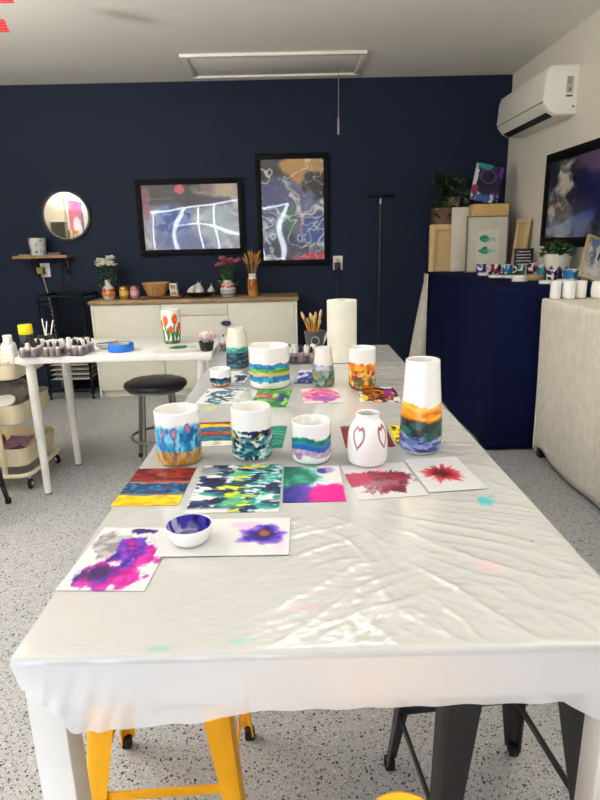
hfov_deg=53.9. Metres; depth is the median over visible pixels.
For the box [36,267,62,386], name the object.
plug
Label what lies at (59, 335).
wire shelf
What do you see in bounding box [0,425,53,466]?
tray
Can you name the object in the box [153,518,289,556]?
sheet
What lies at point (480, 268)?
mug
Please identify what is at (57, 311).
wire shelf
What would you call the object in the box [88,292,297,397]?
sideboard
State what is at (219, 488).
sheet
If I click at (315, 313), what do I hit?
paintbrush
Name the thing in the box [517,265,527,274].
mug
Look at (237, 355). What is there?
vase
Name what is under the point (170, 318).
vase
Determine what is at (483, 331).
tablecloth
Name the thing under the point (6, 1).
paper streamer
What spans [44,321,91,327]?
wire shelf
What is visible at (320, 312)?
paintbrush
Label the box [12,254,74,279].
shelf
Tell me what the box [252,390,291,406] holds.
sheet
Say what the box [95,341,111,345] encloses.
saucer
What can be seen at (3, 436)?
printed card
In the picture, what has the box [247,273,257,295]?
flower vase
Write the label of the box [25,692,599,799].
work table
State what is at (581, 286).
cup
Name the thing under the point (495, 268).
mug
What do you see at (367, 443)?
bud vase
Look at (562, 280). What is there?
coaster
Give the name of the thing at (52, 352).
organizer
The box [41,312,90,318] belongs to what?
wire shelf
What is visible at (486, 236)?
framed print
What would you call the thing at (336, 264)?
plug
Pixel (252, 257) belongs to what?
wheat
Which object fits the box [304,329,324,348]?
pot
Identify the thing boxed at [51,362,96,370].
paper sheet
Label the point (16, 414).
tray
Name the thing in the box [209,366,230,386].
cup
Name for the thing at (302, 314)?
paintbrush
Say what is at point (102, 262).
flowers
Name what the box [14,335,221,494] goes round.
side table
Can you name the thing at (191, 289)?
pear ornament
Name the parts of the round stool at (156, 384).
leg, leg, seat, leg, leg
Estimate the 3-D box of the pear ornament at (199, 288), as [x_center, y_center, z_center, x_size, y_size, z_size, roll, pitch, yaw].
[-0.867,-0.962,5.089,0.079,0.115,0.078,6,17,25]
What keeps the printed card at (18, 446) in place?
in the trolley
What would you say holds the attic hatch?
attached to the ceiling
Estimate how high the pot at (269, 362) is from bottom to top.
0.159 m
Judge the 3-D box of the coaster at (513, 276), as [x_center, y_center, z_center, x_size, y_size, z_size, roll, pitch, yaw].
[1.414,-0.793,3.803,0.096,0.018,0.096,-1,15,0]
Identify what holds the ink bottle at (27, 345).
in the organizer at (25, 353)
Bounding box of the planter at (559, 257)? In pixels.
[538,237,576,278]
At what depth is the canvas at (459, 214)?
4.99 m
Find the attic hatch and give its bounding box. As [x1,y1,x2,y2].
[179,50,366,79]
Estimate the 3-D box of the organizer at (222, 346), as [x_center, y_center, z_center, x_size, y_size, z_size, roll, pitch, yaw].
[-0.381,-0.282,3.090,0.075,0.040,0.060,-1,15,0]
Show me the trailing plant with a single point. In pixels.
(453, 186)
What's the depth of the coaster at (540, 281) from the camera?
3.55 m
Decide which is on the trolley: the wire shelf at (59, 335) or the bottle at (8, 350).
the bottle at (8, 350)
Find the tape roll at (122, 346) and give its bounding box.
[108,341,133,352]
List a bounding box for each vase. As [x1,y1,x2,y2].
[102,280,115,299]
[160,308,180,343]
[220,280,235,296]
[226,326,248,368]
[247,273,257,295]
[312,346,334,386]
[347,409,387,467]
[399,356,441,454]
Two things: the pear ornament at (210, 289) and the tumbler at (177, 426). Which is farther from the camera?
the pear ornament at (210, 289)
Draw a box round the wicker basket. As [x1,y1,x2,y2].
[142,281,169,295]
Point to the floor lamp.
(380, 197)
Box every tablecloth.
[426,271,591,448]
[532,297,599,507]
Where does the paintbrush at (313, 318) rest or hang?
in the pot at (317, 338)
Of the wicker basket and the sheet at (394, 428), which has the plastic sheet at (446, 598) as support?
the sheet at (394, 428)
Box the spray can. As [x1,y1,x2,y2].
[17,324,32,342]
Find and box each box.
[169,283,177,289]
[170,289,178,295]
[431,207,451,224]
[469,203,508,215]
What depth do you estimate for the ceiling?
3.83 m
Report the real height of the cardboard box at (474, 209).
0.536 m
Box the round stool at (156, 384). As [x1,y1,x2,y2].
[123,374,186,461]
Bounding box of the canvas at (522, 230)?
[510,219,531,271]
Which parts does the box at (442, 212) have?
lid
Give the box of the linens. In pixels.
[409,273,427,356]
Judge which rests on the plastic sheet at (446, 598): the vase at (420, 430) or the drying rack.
the vase at (420, 430)
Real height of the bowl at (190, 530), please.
0.036 m
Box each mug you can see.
[476,264,490,273]
[491,264,502,274]
[502,264,516,274]
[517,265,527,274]
[527,263,537,273]
[536,264,545,276]
[546,270,557,279]
[562,269,580,280]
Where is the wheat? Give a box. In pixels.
[242,250,260,273]
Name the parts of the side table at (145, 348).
leg, leg, leg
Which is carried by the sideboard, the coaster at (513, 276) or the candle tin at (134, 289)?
the candle tin at (134, 289)
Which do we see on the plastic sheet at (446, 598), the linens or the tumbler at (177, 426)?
the tumbler at (177, 426)
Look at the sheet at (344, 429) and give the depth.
1.69 m
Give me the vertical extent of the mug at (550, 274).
0.068 m
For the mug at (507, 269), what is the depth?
4.46 m
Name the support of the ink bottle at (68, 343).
in the organizer at (89, 348)
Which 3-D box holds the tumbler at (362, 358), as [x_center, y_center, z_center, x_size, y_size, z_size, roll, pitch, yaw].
[0.236,-0.124,2.238,0.103,0.154,0.103,1,15,9]
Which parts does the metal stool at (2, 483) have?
leg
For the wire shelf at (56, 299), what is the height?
0.008 m
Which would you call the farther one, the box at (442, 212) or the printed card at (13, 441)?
the box at (442, 212)
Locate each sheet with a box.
[10,345,599,733]
[50,362,91,365]
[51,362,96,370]
[52,366,96,374]
[52,371,97,379]
[55,527,165,590]
[111,468,195,505]
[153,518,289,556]
[155,342,200,351]
[184,464,282,513]
[195,388,246,403]
[200,422,231,446]
[230,371,249,384]
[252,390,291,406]
[272,426,286,447]
[283,466,345,502]
[294,370,311,382]
[300,387,342,403]
[340,426,394,447]
[341,462,428,499]
[357,387,400,401]
[389,425,444,442]
[405,456,487,491]
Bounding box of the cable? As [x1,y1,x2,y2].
[60,259,74,383]
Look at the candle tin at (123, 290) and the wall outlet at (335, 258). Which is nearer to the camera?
the candle tin at (123, 290)
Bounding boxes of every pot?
[27,236,48,255]
[199,340,213,350]
[248,342,289,388]
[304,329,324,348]
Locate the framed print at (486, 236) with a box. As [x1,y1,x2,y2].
[465,215,508,272]
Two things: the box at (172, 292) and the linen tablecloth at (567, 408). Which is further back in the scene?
the box at (172, 292)
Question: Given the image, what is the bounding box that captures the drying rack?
[36,291,98,399]
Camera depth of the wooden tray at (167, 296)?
5.03 m
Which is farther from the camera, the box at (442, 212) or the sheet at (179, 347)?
the box at (442, 212)
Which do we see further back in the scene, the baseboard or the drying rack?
the baseboard
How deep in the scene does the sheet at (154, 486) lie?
1.37 m
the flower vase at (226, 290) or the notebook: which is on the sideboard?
the flower vase at (226, 290)
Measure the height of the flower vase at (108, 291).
0.166 m
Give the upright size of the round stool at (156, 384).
0.516 m
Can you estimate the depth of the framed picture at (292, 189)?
5.16 m
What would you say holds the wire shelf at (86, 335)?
attached to the drying rack
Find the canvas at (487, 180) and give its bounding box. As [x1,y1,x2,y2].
[469,162,503,203]
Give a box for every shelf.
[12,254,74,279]
[39,297,96,302]
[40,302,88,308]
[41,307,90,313]
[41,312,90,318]
[43,316,91,322]
[43,325,92,332]
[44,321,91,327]
[48,362,95,366]
[49,366,96,371]
[49,370,97,376]
[50,370,97,380]
[53,330,92,337]
[53,335,92,338]
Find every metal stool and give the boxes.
[0,469,11,503]
[87,713,254,799]
[376,791,424,799]
[384,702,584,799]
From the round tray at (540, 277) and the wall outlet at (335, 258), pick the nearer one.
the round tray at (540, 277)
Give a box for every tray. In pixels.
[0,351,43,380]
[0,386,48,424]
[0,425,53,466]
[140,294,185,298]
[521,274,543,280]
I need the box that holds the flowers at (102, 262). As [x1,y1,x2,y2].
[94,255,117,288]
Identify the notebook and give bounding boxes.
[47,252,65,254]
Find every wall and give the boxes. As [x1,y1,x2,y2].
[0,74,512,378]
[505,9,599,281]
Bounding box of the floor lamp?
[367,194,394,344]
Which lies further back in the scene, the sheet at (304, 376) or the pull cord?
the pull cord
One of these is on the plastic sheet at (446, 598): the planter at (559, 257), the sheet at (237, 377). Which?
the sheet at (237, 377)
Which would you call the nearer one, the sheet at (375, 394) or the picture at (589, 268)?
the sheet at (375, 394)
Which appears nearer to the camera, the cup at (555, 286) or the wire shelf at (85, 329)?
the cup at (555, 286)
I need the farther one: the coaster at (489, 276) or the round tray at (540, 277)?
the coaster at (489, 276)
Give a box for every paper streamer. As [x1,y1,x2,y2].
[0,0,13,2]
[0,19,9,31]
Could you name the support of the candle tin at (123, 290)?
on the sideboard
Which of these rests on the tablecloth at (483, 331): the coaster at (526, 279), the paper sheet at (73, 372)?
the coaster at (526, 279)
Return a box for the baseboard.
[26,379,98,387]
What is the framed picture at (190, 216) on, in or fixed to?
attached to the wall at (92, 141)
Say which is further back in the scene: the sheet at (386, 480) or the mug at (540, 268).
the mug at (540, 268)
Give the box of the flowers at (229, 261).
[214,256,240,286]
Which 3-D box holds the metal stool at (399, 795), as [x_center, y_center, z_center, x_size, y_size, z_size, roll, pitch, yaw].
[0.142,0.852,0.665,0.354,0.602,0.354,12,20,41]
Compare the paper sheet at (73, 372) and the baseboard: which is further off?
the baseboard
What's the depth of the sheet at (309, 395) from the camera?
2.15 m
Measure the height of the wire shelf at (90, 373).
0.008 m
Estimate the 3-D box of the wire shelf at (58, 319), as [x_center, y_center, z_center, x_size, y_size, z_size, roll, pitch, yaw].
[-2.009,-0.705,5.173,0.375,0.008,0.385,-1,15,0]
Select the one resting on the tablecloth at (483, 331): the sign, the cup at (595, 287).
the sign
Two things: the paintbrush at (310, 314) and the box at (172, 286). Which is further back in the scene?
the box at (172, 286)
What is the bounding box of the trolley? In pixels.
[0,351,60,488]
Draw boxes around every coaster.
[477,273,488,275]
[488,275,502,277]
[511,275,526,278]
[511,278,527,281]
[538,280,554,283]
[555,279,570,282]
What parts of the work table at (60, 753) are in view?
leg, leg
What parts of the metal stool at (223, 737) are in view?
leg, leg, leg, leg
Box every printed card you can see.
[2,434,6,444]
[4,435,33,449]
[7,445,25,454]
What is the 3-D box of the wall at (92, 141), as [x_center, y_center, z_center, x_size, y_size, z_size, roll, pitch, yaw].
[-0.726,-1.419,5.306,5.270,2.598,0.100,-1,15,0]
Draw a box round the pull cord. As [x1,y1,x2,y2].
[337,63,339,134]
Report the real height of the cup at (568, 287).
0.098 m
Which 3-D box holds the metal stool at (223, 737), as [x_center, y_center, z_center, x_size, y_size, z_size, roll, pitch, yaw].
[-0.296,0.671,1.354,0.354,0.610,0.354,-2,15,-3]
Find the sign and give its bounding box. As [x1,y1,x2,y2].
[513,248,533,273]
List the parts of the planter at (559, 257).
pot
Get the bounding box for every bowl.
[165,513,211,547]
[184,291,215,297]
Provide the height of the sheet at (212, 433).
0.001 m
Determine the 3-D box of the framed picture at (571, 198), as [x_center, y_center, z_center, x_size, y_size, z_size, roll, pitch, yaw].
[1.803,-1.282,3.683,0.034,0.630,1.320,-1,15,0]
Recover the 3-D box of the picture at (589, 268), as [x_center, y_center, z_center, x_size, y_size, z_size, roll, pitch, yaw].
[1.758,-0.843,3.519,0.227,0.287,0.071,-3,15,-7]
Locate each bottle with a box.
[0,339,16,364]
[1,335,17,356]
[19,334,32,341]
[25,343,30,348]
[66,341,70,347]
[72,339,76,347]
[80,339,84,346]
[304,346,308,352]
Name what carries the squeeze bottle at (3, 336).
on the trolley
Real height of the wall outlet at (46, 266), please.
0.124 m
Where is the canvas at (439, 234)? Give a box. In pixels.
[428,224,450,271]
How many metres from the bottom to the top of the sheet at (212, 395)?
0.001 m
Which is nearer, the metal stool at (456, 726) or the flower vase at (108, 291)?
the metal stool at (456, 726)
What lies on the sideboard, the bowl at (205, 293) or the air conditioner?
the bowl at (205, 293)
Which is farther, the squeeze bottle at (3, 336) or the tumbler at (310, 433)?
the squeeze bottle at (3, 336)
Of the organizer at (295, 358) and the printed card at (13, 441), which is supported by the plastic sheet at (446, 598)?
the organizer at (295, 358)
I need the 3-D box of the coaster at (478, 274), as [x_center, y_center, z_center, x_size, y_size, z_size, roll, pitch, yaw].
[1.380,-0.947,4.442,0.084,0.020,0.084,-1,15,0]
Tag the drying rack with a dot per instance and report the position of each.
(80, 382)
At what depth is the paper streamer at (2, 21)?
2.92 m
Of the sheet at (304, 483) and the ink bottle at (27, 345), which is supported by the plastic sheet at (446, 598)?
the sheet at (304, 483)
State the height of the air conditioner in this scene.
0.301 m
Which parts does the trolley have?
post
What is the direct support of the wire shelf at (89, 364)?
attached to the drying rack
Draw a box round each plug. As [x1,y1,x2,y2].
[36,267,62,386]
[334,262,339,298]
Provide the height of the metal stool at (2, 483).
0.610 m
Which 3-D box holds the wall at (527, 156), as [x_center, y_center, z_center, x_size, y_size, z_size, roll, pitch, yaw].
[1.900,-0.502,1.699,0.100,2.598,7.400,-1,15,0]
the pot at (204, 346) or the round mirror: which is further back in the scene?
the round mirror
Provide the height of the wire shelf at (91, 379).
0.008 m
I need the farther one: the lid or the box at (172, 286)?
the box at (172, 286)
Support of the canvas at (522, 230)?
on the tablecloth at (483, 331)
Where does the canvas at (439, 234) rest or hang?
on the tablecloth at (483, 331)
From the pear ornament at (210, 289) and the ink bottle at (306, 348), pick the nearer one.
the ink bottle at (306, 348)
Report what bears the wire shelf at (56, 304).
attached to the drying rack
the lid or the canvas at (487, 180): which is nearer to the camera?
the lid
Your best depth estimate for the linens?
5.28 m
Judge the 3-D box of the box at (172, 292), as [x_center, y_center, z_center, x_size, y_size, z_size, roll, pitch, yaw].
[-1.083,-0.924,5.093,0.064,0.055,0.061,-1,15,0]
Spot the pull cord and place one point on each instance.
(338, 123)
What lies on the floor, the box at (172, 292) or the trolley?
the trolley
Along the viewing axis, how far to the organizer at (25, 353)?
2.94 m
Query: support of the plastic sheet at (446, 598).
on the work table at (60, 753)
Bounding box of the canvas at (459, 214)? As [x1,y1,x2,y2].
[450,207,468,270]
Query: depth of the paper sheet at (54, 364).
5.14 m
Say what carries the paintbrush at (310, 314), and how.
in the pot at (317, 338)
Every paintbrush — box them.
[301,312,309,331]
[306,318,311,331]
[309,313,312,331]
[312,316,314,331]
[314,312,316,331]
[316,310,321,331]
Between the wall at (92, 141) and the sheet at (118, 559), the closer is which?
the sheet at (118, 559)
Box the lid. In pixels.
[0,395,15,407]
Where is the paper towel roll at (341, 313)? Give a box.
[327,299,356,362]
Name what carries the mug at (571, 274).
on the tablecloth at (483, 331)
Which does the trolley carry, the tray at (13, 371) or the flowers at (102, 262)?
the tray at (13, 371)
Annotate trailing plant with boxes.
[431,170,469,222]
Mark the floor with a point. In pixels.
(309, 754)
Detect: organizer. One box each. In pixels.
[18,345,43,357]
[41,346,65,356]
[65,343,94,355]
[219,343,225,350]
[289,349,314,363]
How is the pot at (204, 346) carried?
on the side table at (145, 348)
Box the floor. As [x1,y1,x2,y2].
[0,387,599,799]
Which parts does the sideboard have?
door, drawer, door, handle, door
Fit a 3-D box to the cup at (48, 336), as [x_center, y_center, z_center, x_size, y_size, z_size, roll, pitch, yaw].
[-1.374,-0.317,3.193,0.080,0.075,0.080,-1,15,0]
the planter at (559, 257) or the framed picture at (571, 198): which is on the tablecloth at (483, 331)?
the planter at (559, 257)
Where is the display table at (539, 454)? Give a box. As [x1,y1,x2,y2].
[536,447,544,457]
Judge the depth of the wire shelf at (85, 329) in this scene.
5.10 m
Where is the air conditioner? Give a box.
[497,64,579,137]
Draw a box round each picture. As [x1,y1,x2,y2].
[134,177,245,255]
[254,152,329,265]
[539,138,599,246]
[577,234,599,280]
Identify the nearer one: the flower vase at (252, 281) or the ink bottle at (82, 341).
the ink bottle at (82, 341)
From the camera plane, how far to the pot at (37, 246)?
5.08 m
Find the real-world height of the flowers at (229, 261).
0.334 m
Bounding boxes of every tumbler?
[153,402,201,465]
[230,401,271,461]
[291,414,330,464]
[349,345,375,388]
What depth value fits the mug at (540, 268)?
4.09 m
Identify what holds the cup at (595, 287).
on the linen tablecloth at (567, 408)
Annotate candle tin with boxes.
[119,286,128,298]
[129,285,139,298]
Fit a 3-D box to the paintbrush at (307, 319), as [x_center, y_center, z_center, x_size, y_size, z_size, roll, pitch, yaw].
[0.056,-0.339,2.990,0.049,0.158,0.016,6,17,26]
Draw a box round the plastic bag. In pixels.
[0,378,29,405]
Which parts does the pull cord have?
handle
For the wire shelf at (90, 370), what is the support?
attached to the drying rack
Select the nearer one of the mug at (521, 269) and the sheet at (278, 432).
the sheet at (278, 432)
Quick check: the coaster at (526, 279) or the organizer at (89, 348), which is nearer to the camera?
the organizer at (89, 348)
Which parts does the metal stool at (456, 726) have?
leg, leg, leg, leg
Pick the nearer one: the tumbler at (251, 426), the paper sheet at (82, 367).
the tumbler at (251, 426)
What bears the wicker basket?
on the wooden tray at (167, 296)
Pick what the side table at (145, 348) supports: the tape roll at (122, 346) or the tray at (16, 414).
the tape roll at (122, 346)
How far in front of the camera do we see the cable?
5.33 m
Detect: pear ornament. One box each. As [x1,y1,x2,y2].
[187,284,194,292]
[195,283,203,292]
[207,284,214,293]
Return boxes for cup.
[37,333,52,339]
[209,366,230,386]
[549,281,561,298]
[561,281,576,298]
[575,280,587,298]
[590,280,599,298]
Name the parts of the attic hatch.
panel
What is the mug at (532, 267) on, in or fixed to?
on the tablecloth at (483, 331)
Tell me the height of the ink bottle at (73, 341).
0.078 m
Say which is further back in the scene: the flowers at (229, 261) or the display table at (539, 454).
the flowers at (229, 261)
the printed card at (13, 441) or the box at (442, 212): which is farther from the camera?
the box at (442, 212)
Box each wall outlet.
[40,263,50,276]
[333,256,342,269]
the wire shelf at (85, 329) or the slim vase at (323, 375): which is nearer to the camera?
the slim vase at (323, 375)
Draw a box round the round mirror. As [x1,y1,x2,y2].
[41,190,90,240]
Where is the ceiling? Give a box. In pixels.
[0,0,599,84]
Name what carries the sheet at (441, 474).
on the plastic sheet at (446, 598)
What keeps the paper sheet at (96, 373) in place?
on the drying rack
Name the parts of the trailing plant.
pot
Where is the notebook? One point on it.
(49, 253)

